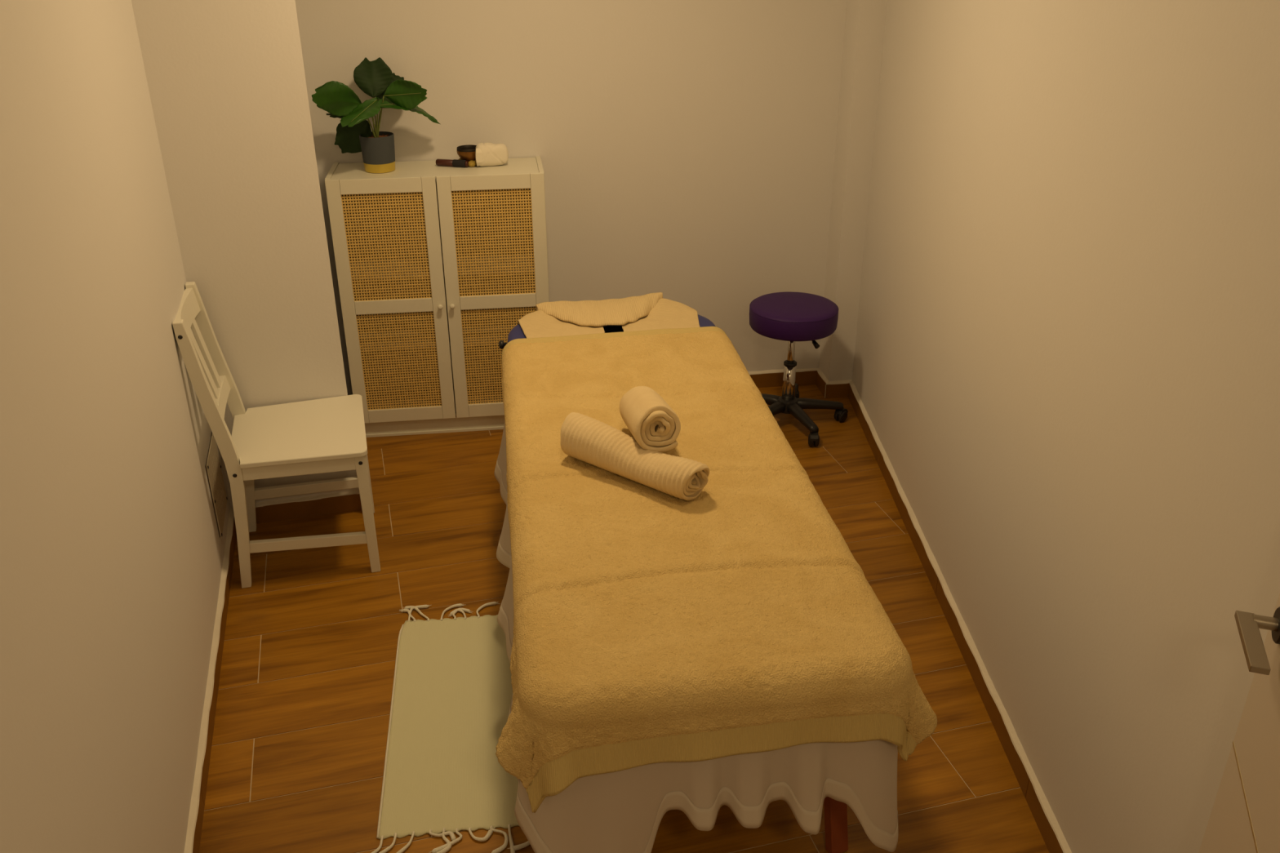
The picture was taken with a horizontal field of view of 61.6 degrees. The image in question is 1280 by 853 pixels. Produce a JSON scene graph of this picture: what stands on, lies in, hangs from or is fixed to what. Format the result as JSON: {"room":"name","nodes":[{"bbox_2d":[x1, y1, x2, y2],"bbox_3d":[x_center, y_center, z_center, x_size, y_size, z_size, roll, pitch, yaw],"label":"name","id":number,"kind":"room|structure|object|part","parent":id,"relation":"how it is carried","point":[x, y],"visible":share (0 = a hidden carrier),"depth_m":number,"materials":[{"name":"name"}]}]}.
{"room":"spa","nodes":[
{"label":"spa","id":0,"kind":"room"},
{"bbox_2d":[0,0,230,852],"bbox_3d":[-1.199,-0.298,2.280,0.119,2.530,4.053,-7,27,-14],"label":"wall","id":1,"kind":"structure","parent":0,"point":[112,548],"depth_m":2.05,"materials":[{"name":"white paint"}]},
{"bbox_2d":[183,506,236,852],"bbox_3d":[-1.006,0.968,2.410,0.017,0.081,3.107,-7,27,-14],"label":"baseboard","id":2,"kind":"structure","parent":1,"relation":"attached to","point":[194,828],"depth_m":2.86,"materials":[{"name":"paint"}]},
{"bbox_2d":[204,431,227,537],"bbox_3d":[-1.367,0.185,3.468,0.009,0.260,0.256,-7,27,-14],"label":"air vent","id":3,"kind":"object","parent":1,"relation":"in","point":[213,467],"visible":0.99,"depth_m":3.44,"materials":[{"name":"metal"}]},
{"bbox_2d":[131,0,359,506],"bbox_3d":[-1.383,-0.982,3.680,0.466,2.530,0.975,-9,27,-17],"label":"wall column","id":4,"kind":"structure","parent":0,"point":[226,81],"depth_m":3.31,"materials":[{"name":"white paint"}]},
{"bbox_2d":[255,488,361,524],"bbox_3d":[-1.207,0.288,3.802,0.430,0.080,0.014,-7,27,-14],"label":"plank","id":5,"kind":"structure","parent":4,"relation":"attached to","point":[271,511],"depth_m":3.81,"materials":[{"name":"paint"}]},
{"bbox_2d":[294,0,847,395],"bbox_3d":[-0.382,-1.260,4.244,3.200,2.530,0.120,-3,26,-7],"label":"wall","id":6,"kind":"structure","parent":0,"point":[686,148],"depth_m":4.25,"materials":[{"name":"white paint"}]},
{"bbox_2d":[747,368,818,387],"bbox_3d":[-0.178,-0.169,4.733,1.989,0.080,0.014,-3,26,-7],"label":"baseboard","id":7,"kind":"structure","parent":6,"relation":"attached to","point":[767,378],"depth_m":4.83,"materials":[{"name":"paint"}]},
{"bbox_2d":[199,384,1048,852],"bbox_3d":[-0.205,1.097,2.268,4.200,0.030,5.700,-3,26,-7],"label":"floor","id":8,"kind":"structure","parent":0,"point":[298,752],"depth_m":3.10,"materials":[{"name":"wood"}]},
{"bbox_2d":[172,281,380,588],"bbox_3d":[-1.138,0.008,3.435,0.498,0.905,0.452,-7,27,-14],"label":"dining chair","id":9,"kind":"object","parent":8,"relation":"on","point":[322,435],"visible":1,"depth_m":3.38,"materials":[{"name":"white paint"}]},
{"bbox_3d":[-1.357,-0.327,3.204,0.046,0.075,0.324,-7,27,-14],"label":"rail","id":10,"kind":"part","parent":9,"relation":"part of","materials":[{"name":"white paint"}]},
{"bbox_3d":[-1.266,0.104,3.240,0.109,0.905,0.030,-7,27,-14],"label":"leg","id":11,"kind":"part","parent":9,"relation":"part of","materials":[{"name":"white paint"}]},
{"bbox_3d":[-1.359,-0.044,3.543,0.109,0.905,0.030,-7,27,-14],"label":"leg","id":12,"kind":"part","parent":9,"relation":"part of","materials":[{"name":"white paint"}]},
{"bbox_3d":[-1.307,-0.075,3.342,0.035,0.047,0.324,-7,27,-14],"label":"rail","id":13,"kind":"part","parent":9,"relation":"part of","materials":[{"name":"white paint"}]},
{"bbox_3d":[-1.097,0.014,3.450,0.412,0.018,0.452,-7,27,-14],"label":"seat","id":14,"kind":"part","parent":9,"relation":"part of","materials":[{"name":"white paint"}]},
{"bbox_3d":[-0.869,0.276,3.425,0.036,0.432,0.034,-7,27,-14],"label":"leg","id":15,"kind":"part","parent":9,"relation":"part of","materials":[{"name":"white paint"}]},
{"bbox_3d":[-0.972,0.113,3.759,0.036,0.432,0.034,-7,27,-14],"label":"leg","id":16,"kind":"part","parent":9,"relation":"part of","materials":[{"name":"white paint"}]},
{"bbox_2d":[324,155,549,437],"bbox_3d":[-0.770,-0.504,4.305,0.800,1.060,0.326,-3,26,-7],"label":"base cabinet","id":17,"kind":"object","parent":8,"relation":"on","point":[437,266],"visible":0.8,"depth_m":4.17,"materials":[{"name":"beige paint"}]},
{"bbox_3d":[-1.161,-0.491,4.280,0.018,1.060,0.280,-3,26,-7],"label":"panel","id":18,"kind":"part","parent":17,"relation":"part of","materials":[{"name":"beige paint"}]},
{"bbox_2d":[311,57,439,173],"bbox_3d":[-0.958,-1.125,3.924,0.440,0.399,0.319,-3,26,-7],"label":"potted plant","id":19,"kind":"object","parent":17,"relation":"on","point":[354,134],"visible":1,"depth_m":3.94,"materials":[{"name":"green plant"}]},
{"bbox_3d":[-0.997,-1.120,3.959,0.040,0.142,0.038,-3,26,-7],"label":"stem","id":20,"kind":"part","parent":19,"relation":"part of","materials":[{"name":"green plant"}]},
{"bbox_3d":[-0.979,-1.114,3.954,0.015,0.136,0.077,-3,26,-7],"label":"stem","id":21,"kind":"part","parent":19,"relation":"part of","materials":[{"name":"green plant"}]},
{"bbox_3d":[-0.969,-1.129,3.959,0.006,0.157,0.044,-24,34,-39],"label":"stem","id":22,"kind":"part","parent":19,"relation":"part of","materials":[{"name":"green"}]},
{"bbox_3d":[-0.982,-1.044,4.022,0.127,0.100,0.127,-3,26,-7],"label":"pot","id":23,"kind":"part","parent":19,"relation":"part of","materials":[{"name":"grey ceramic"}]},
{"bbox_3d":[-0.957,-1.134,3.952,0.051,0.172,0.046,-3,26,-7],"label":"stem","id":24,"kind":"part","parent":19,"relation":"part of","materials":[{"name":"green plant"}]},
{"bbox_3d":[-0.952,-0.887,3.948,0.294,0.054,0.018,-3,26,-7],"label":"rail","id":25,"kind":"part","parent":17,"relation":"part of","materials":[{"name":"beige paint"}]},
{"bbox_3d":[-0.952,-0.677,4.051,0.295,0.414,0.002,-3,26,-7],"label":"cane panel","id":26,"kind":"part","parent":17,"relation":"part of","materials":[{"name":"beige wicker"}]},
{"bbox_3d":[-0.951,-0.467,4.154,0.294,0.053,0.018,-3,26,-7],"label":"rail","id":27,"kind":"part","parent":17,"relation":"part of","materials":[{"name":"beige paint"}]},
{"bbox_3d":[-0.951,-0.259,4.255,0.295,0.409,0.002,-3,26,-7],"label":"cane panel","id":28,"kind":"part","parent":17,"relation":"part of","materials":[{"name":"beige wicker"}]},
{"bbox_3d":[-0.951,-0.051,4.357,0.294,0.055,0.018,-3,26,-7],"label":"rail","id":29,"kind":"part","parent":17,"relation":"part of","materials":[{"name":"beige paint"}]},
{"bbox_3d":[-0.774,-0.976,4.097,0.763,0.022,0.274,-3,26,-7],"label":"panel","id":30,"kind":"part","parent":17,"relation":"part of","materials":[{"name":"beige paint"}]},
{"bbox_3d":[-0.772,-0.104,4.522,0.764,0.018,0.264,-3,26,-7],"label":"panel","id":31,"kind":"part","parent":17,"relation":"part of","materials":[{"name":"beige"}]},
{"bbox_2d":[358,317,520,351],"bbox_3d":[-0.773,-0.384,4.391,0.762,0.018,0.253,-3,26,-7],"label":"shelf","id":32,"kind":"object","parent":17,"relation":"attached to","point":[406,317],"depth_m":4.37,"materials":[{"name":"beige paint"}]},
{"bbox_3d":[-0.791,-0.559,4.451,0.764,1.030,0.006,-3,26,-7],"label":"panel","id":33,"kind":"part","parent":17,"relation":"part of","materials":[{"name":"beige wicker"}]},
{"bbox_3d":[-0.773,-0.465,4.156,0.021,0.021,0.026,-3,26,-7],"label":"knob","id":34,"kind":"part","parent":17,"relation":"part of","materials":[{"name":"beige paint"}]},
{"bbox_2d":[350,248,533,279],"bbox_3d":[-0.774,-0.644,4.264,0.762,0.018,0.253,-3,26,-7],"label":"shelf","id":35,"kind":"object","parent":17,"relation":"attached to","point":[398,249],"depth_m":4.25,"materials":[{"name":"beige wicker"}]},
{"bbox_2d":[435,158,468,167],"bbox_3d":[-0.718,-1.008,4.106,0.130,0.028,0.028,6,27,13],"label":"striker","id":36,"kind":"object","parent":17,"relation":"on","point":[446,162],"visible":1,"depth_m":4.09,"materials":[{"name":"red wood"}]},
{"bbox_3d":[-0.746,-1.011,4.113,0.071,0.026,0.026,6,27,13],"label":"handle","id":37,"kind":"part","parent":36,"relation":"part of","materials":[{"name":"red wood"}]},
{"bbox_3d":[-0.727,-0.467,4.161,0.021,0.021,0.026,-3,26,-7],"label":"knob","id":38,"kind":"part","parent":17,"relation":"part of","materials":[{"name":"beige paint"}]},
{"bbox_2d":[458,158,476,167],"bbox_3d":[-0.656,-1.018,4.129,0.095,0.025,0.095,-3,26,-7],"label":"cushion","id":39,"kind":"object","parent":17,"relation":"on","point":[472,163],"visible":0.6,"depth_m":4.09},
{"bbox_2d":[456,144,476,161],"bbox_3d":[-0.656,-1.046,4.115,0.090,0.052,0.090,-3,26,-7],"label":"bowl","id":40,"kind":"object","parent":39,"relation":"on","point":[467,152],"visible":0.82,"depth_m":4.08,"materials":[{"name":"brown metal"}]},
{"bbox_3d":[-0.554,-0.075,4.404,0.294,0.055,0.018,-3,26,-7],"label":"rail","id":41,"kind":"part","parent":17,"relation":"part of","materials":[{"name":"beige paint"}]},
{"bbox_3d":[-0.556,-0.911,3.995,0.294,0.054,0.018,-3,26,-7],"label":"rail","id":42,"kind":"part","parent":17,"relation":"part of","materials":[{"name":"beige paint"}]},
{"bbox_2d":[475,142,508,166],"bbox_3d":[-0.569,-1.044,4.113,0.128,0.083,0.078,-6,27,-12],"label":"folded cloth","id":43,"kind":"object","parent":17,"relation":"on","point":[487,154],"visible":1,"depth_m":4.08,"materials":[{"name":"beige fabric"}]},
{"bbox_3d":[-0.555,-0.701,4.098,0.295,0.414,0.002,-3,26,-7],"label":"cane panel","id":44,"kind":"part","parent":17,"relation":"part of","materials":[{"name":"beige wicker"}]},
{"bbox_3d":[-0.555,-0.491,4.201,0.294,0.053,0.018,-3,26,-7],"label":"rail","id":45,"kind":"part","parent":17,"relation":"part of","materials":[{"name":"beige paint"}]},
{"bbox_3d":[-0.554,-0.283,4.302,0.295,0.409,0.002,-3,26,-7],"label":"cane panel","id":46,"kind":"part","parent":17,"relation":"part of","materials":[{"name":"beige wicker"}]},
{"bbox_3d":[-0.386,-0.538,4.372,0.018,1.060,0.280,-3,26,-7],"label":"panel","id":47,"kind":"part","parent":17,"relation":"part of","materials":[{"name":"beige paint"}]},
{"bbox_2d":[371,601,529,852],"bbox_3d":[-0.399,0.765,2.903,0.708,0.012,1.062,-3,26,-6],"label":"rug","id":48,"kind":"object","parent":8,"relation":"on","point":[443,775],"visible":0.53,"depth_m":2.82,"materials":[{"name":"beige fabric"}]},
{"bbox_3d":[-0.667,0.780,2.873,0.015,0.008,0.825,-3,26,-6],"label":"edge cord","id":49,"kind":"part","parent":48,"relation":"part of","materials":[{"name":"beige fabric"}]},
{"bbox_2d":[498,314,848,852],"bbox_3d":[0.008,0.331,3.056,0.753,0.657,2.085,-3,26,-7],"label":"massage table","id":50,"kind":"object","parent":8,"relation":"on","point":[835,811],"visible":0.16,"depth_m":2.45,"materials":[{"name":"blue leather"}]},
{"bbox_3d":[-0.460,-0.275,3.603,0.028,0.030,0.030,-3,26,-7],"label":"knob","id":51,"kind":"part","parent":50,"relation":"part of","materials":[{"name":"black plastic"}]},
{"bbox_2d":[517,292,699,337],"bbox_3d":[-0.099,-0.325,3.678,0.631,0.137,0.423,-3,26,-7],"label":"towel","id":52,"kind":"object","parent":50,"relation":"on","point":[651,311],"visible":0.8,"depth_m":3.71,"materials":[{"name":"brown fabric"}]},
{"bbox_2d":[493,421,898,852],"bbox_3d":[0.040,0.342,2.845,0.850,0.499,1.822,-3,26,-7],"label":"sheet","id":53,"kind":"object","parent":50,"relation":"on","point":[622,811],"visible":0.31,"depth_m":2.07,"materials":[{"name":"beige fabric"}]},
{"bbox_2d":[495,326,937,813],"bbox_3d":[0.023,0.197,2.804,0.906,0.262,1.880,-3,26,-7],"label":"bath towel","id":54,"kind":"object","parent":53,"relation":"on","point":[651,625],"visible":0.94,"depth_m":2.22,"materials":[{"name":"brown fabric"}]},
{"bbox_2d":[560,412,709,500],"bbox_3d":[-0.018,0.074,2.658,0.430,0.112,0.121,19,32,34],"label":"rolled towel","id":55,"kind":"object","parent":54,"relation":"on","point":[585,438],"visible":1,"depth_m":2.62,"materials":[{"name":"white fabric"}]},
{"bbox_2d":[619,386,680,452],"bbox_3d":[0.024,-0.022,2.762,0.126,0.173,0.314,-3,26,-7],"label":"rolled towel","id":56,"kind":"object","parent":54,"relation":"on","point":[653,424],"visible":1,"depth_m":2.64,"materials":[{"name":"white fabric"}]},
{"bbox_3d":[0.432,0.708,2.397,0.045,0.559,0.133,-11,28,-22],"label":"leg","id":57,"kind":"part","parent":50,"relation":"part of","materials":[{"name":"brown wood"}]},
{"bbox_2d":[749,291,848,446],"bbox_3d":[0.635,-0.252,4.388,0.478,0.529,0.494,-3,26,-7],"label":"stool","id":58,"kind":"object","parent":8,"relation":"on","point":[791,317],"visible":0.74,"depth_m":4.27,"materials":[{"name":"purple leather"}]},
{"bbox_3d":[0.509,-0.118,4.533,0.212,0.055,0.048,16,30,29],"label":"arm","id":59,"kind":"part","parent":58,"relation":"part of","materials":[{"name":"black plastic"}]},
{"bbox_3d":[0.517,-0.053,4.400,0.212,0.055,0.048,-20,32,-34],"label":"arm","id":60,"kind":"part","parent":58,"relation":"part of","materials":[{"name":"black plastic"}]},
{"bbox_3d":[0.614,-0.446,4.297,0.353,0.100,0.353,-3,26,-7],"label":"seat","id":61,"kind":"part","parent":58,"relation":"part of","materials":[{"name":"purple leather"}]},
{"bbox_3d":[0.647,-0.142,4.581,0.048,0.055,0.212,7,27,13],"label":"arm","id":62,"kind":"part","parent":58,"relation":"part of","materials":[{"name":"black plastic"}]},
{"bbox_3d":[0.660,-0.037,4.366,0.048,0.055,0.212,-10,28,-19],"label":"arm","id":63,"kind":"part","parent":58,"relation":"part of","materials":[{"name":"black plastic"}]},
{"bbox_2d":[809,431,818,441],"bbox_3d":[0.696,0.038,4.293,0.032,0.030,0.051,2,26,4],"label":"hood","id":64,"kind":"object","parent":58,"relation":"attached to","point":[814,436],"depth_m":4.27,"materials":[{"name":"black plastic"}]},
{"bbox_3d":[0.667,-0.343,4.266,0.021,0.038,0.127,-17,30,-30],"label":"height lever","id":65,"kind":"part","parent":58,"relation":"part of","materials":[{"name":"black plastic"}]},
{"bbox_3d":[0.741,-0.091,4.478,0.212,0.055,0.048,-1,26,-3],"label":"arm","id":66,"kind":"part","parent":58,"relation":"part of","materials":[{"name":"black plastic"}]},
{"bbox_2d":[834,408,848,415],"bbox_3d":[0.845,-0.064,4.501,0.051,0.030,0.032,-22,34,-38],"label":"hood","id":67,"kind":"object","parent":58,"relation":"attached to","point":[838,411],"depth_m":4.48,"materials":[{"name":"black plastic"}]},
{"bbox_2d":[818,0,887,381],"bbox_3d":[0.886,-1.276,4.272,0.145,2.530,0.156,-3,26,-7],"label":"wall","id":68,"kind":"structure","parent":0,"point":[864,25],"depth_m":4.33,"materials":[{"name":"white paint"}]},
{"bbox_2d":[815,368,828,396],"bbox_3d":[0.811,-0.195,4.780,0.013,0.080,0.147,-3,26,-7],"label":"baseboard","id":69,"kind":"structure","parent":68,"relation":"attached to","point":[821,380],"depth_m":4.78,"materials":[{"name":"paint"}]},
{"bbox_2d":[824,379,852,398],"bbox_3d":[0.874,-0.165,4.718,0.118,0.080,0.013,-3,26,-7],"label":"baseboard","id":70,"kind":"structure","parent":68,"relation":"attached to","point":[837,388],"depth_m":4.71,"materials":[{"name":"paint"}]},
{"bbox_2d":[852,0,1279,852],"bbox_3d":[1.004,-0.431,2.543,0.119,2.530,4.046,0,26,0],"label":"wall","id":71,"kind":"structure","parent":0,"point":[1066,366],"depth_m":2.24,"materials":[{"name":"white paint"}]},
{"bbox_2d":[848,381,1071,852],"bbox_3d":[0.940,0.683,2.985,0.016,0.080,3.863,0,26,0],"label":"baseboard","id":72,"kind":"structure","parent":71,"relation":"attached to","point":[1049,828],"depth_m":3.03,"materials":[{"name":"paint"}]},
{"bbox_3d":[1.380,0.446,0.748,1.340,2.530,0.100,-3,26,-7],"label":"wall","id":73,"kind":"structure","parent":0,"visible":0},
{"bbox_2d":[1198,594,1279,852],"bbox_3d":[0.756,0.480,1.172,0.100,2.022,0.913,8,27,17],"label":"door","id":74,"kind":"structure","parent":73,"relation":"in","point":[1245,815],"depth_m":1.51,"materials":[{"name":"beige paint"}]},
{"bbox_3d":[0.831,0.292,1.458,0.024,0.010,0.130,8,27,17],"label":"lever handle","id":75,"kind":"part","parent":74,"relation":"part of","materials":[{"name":"silver metal"}]}
]}

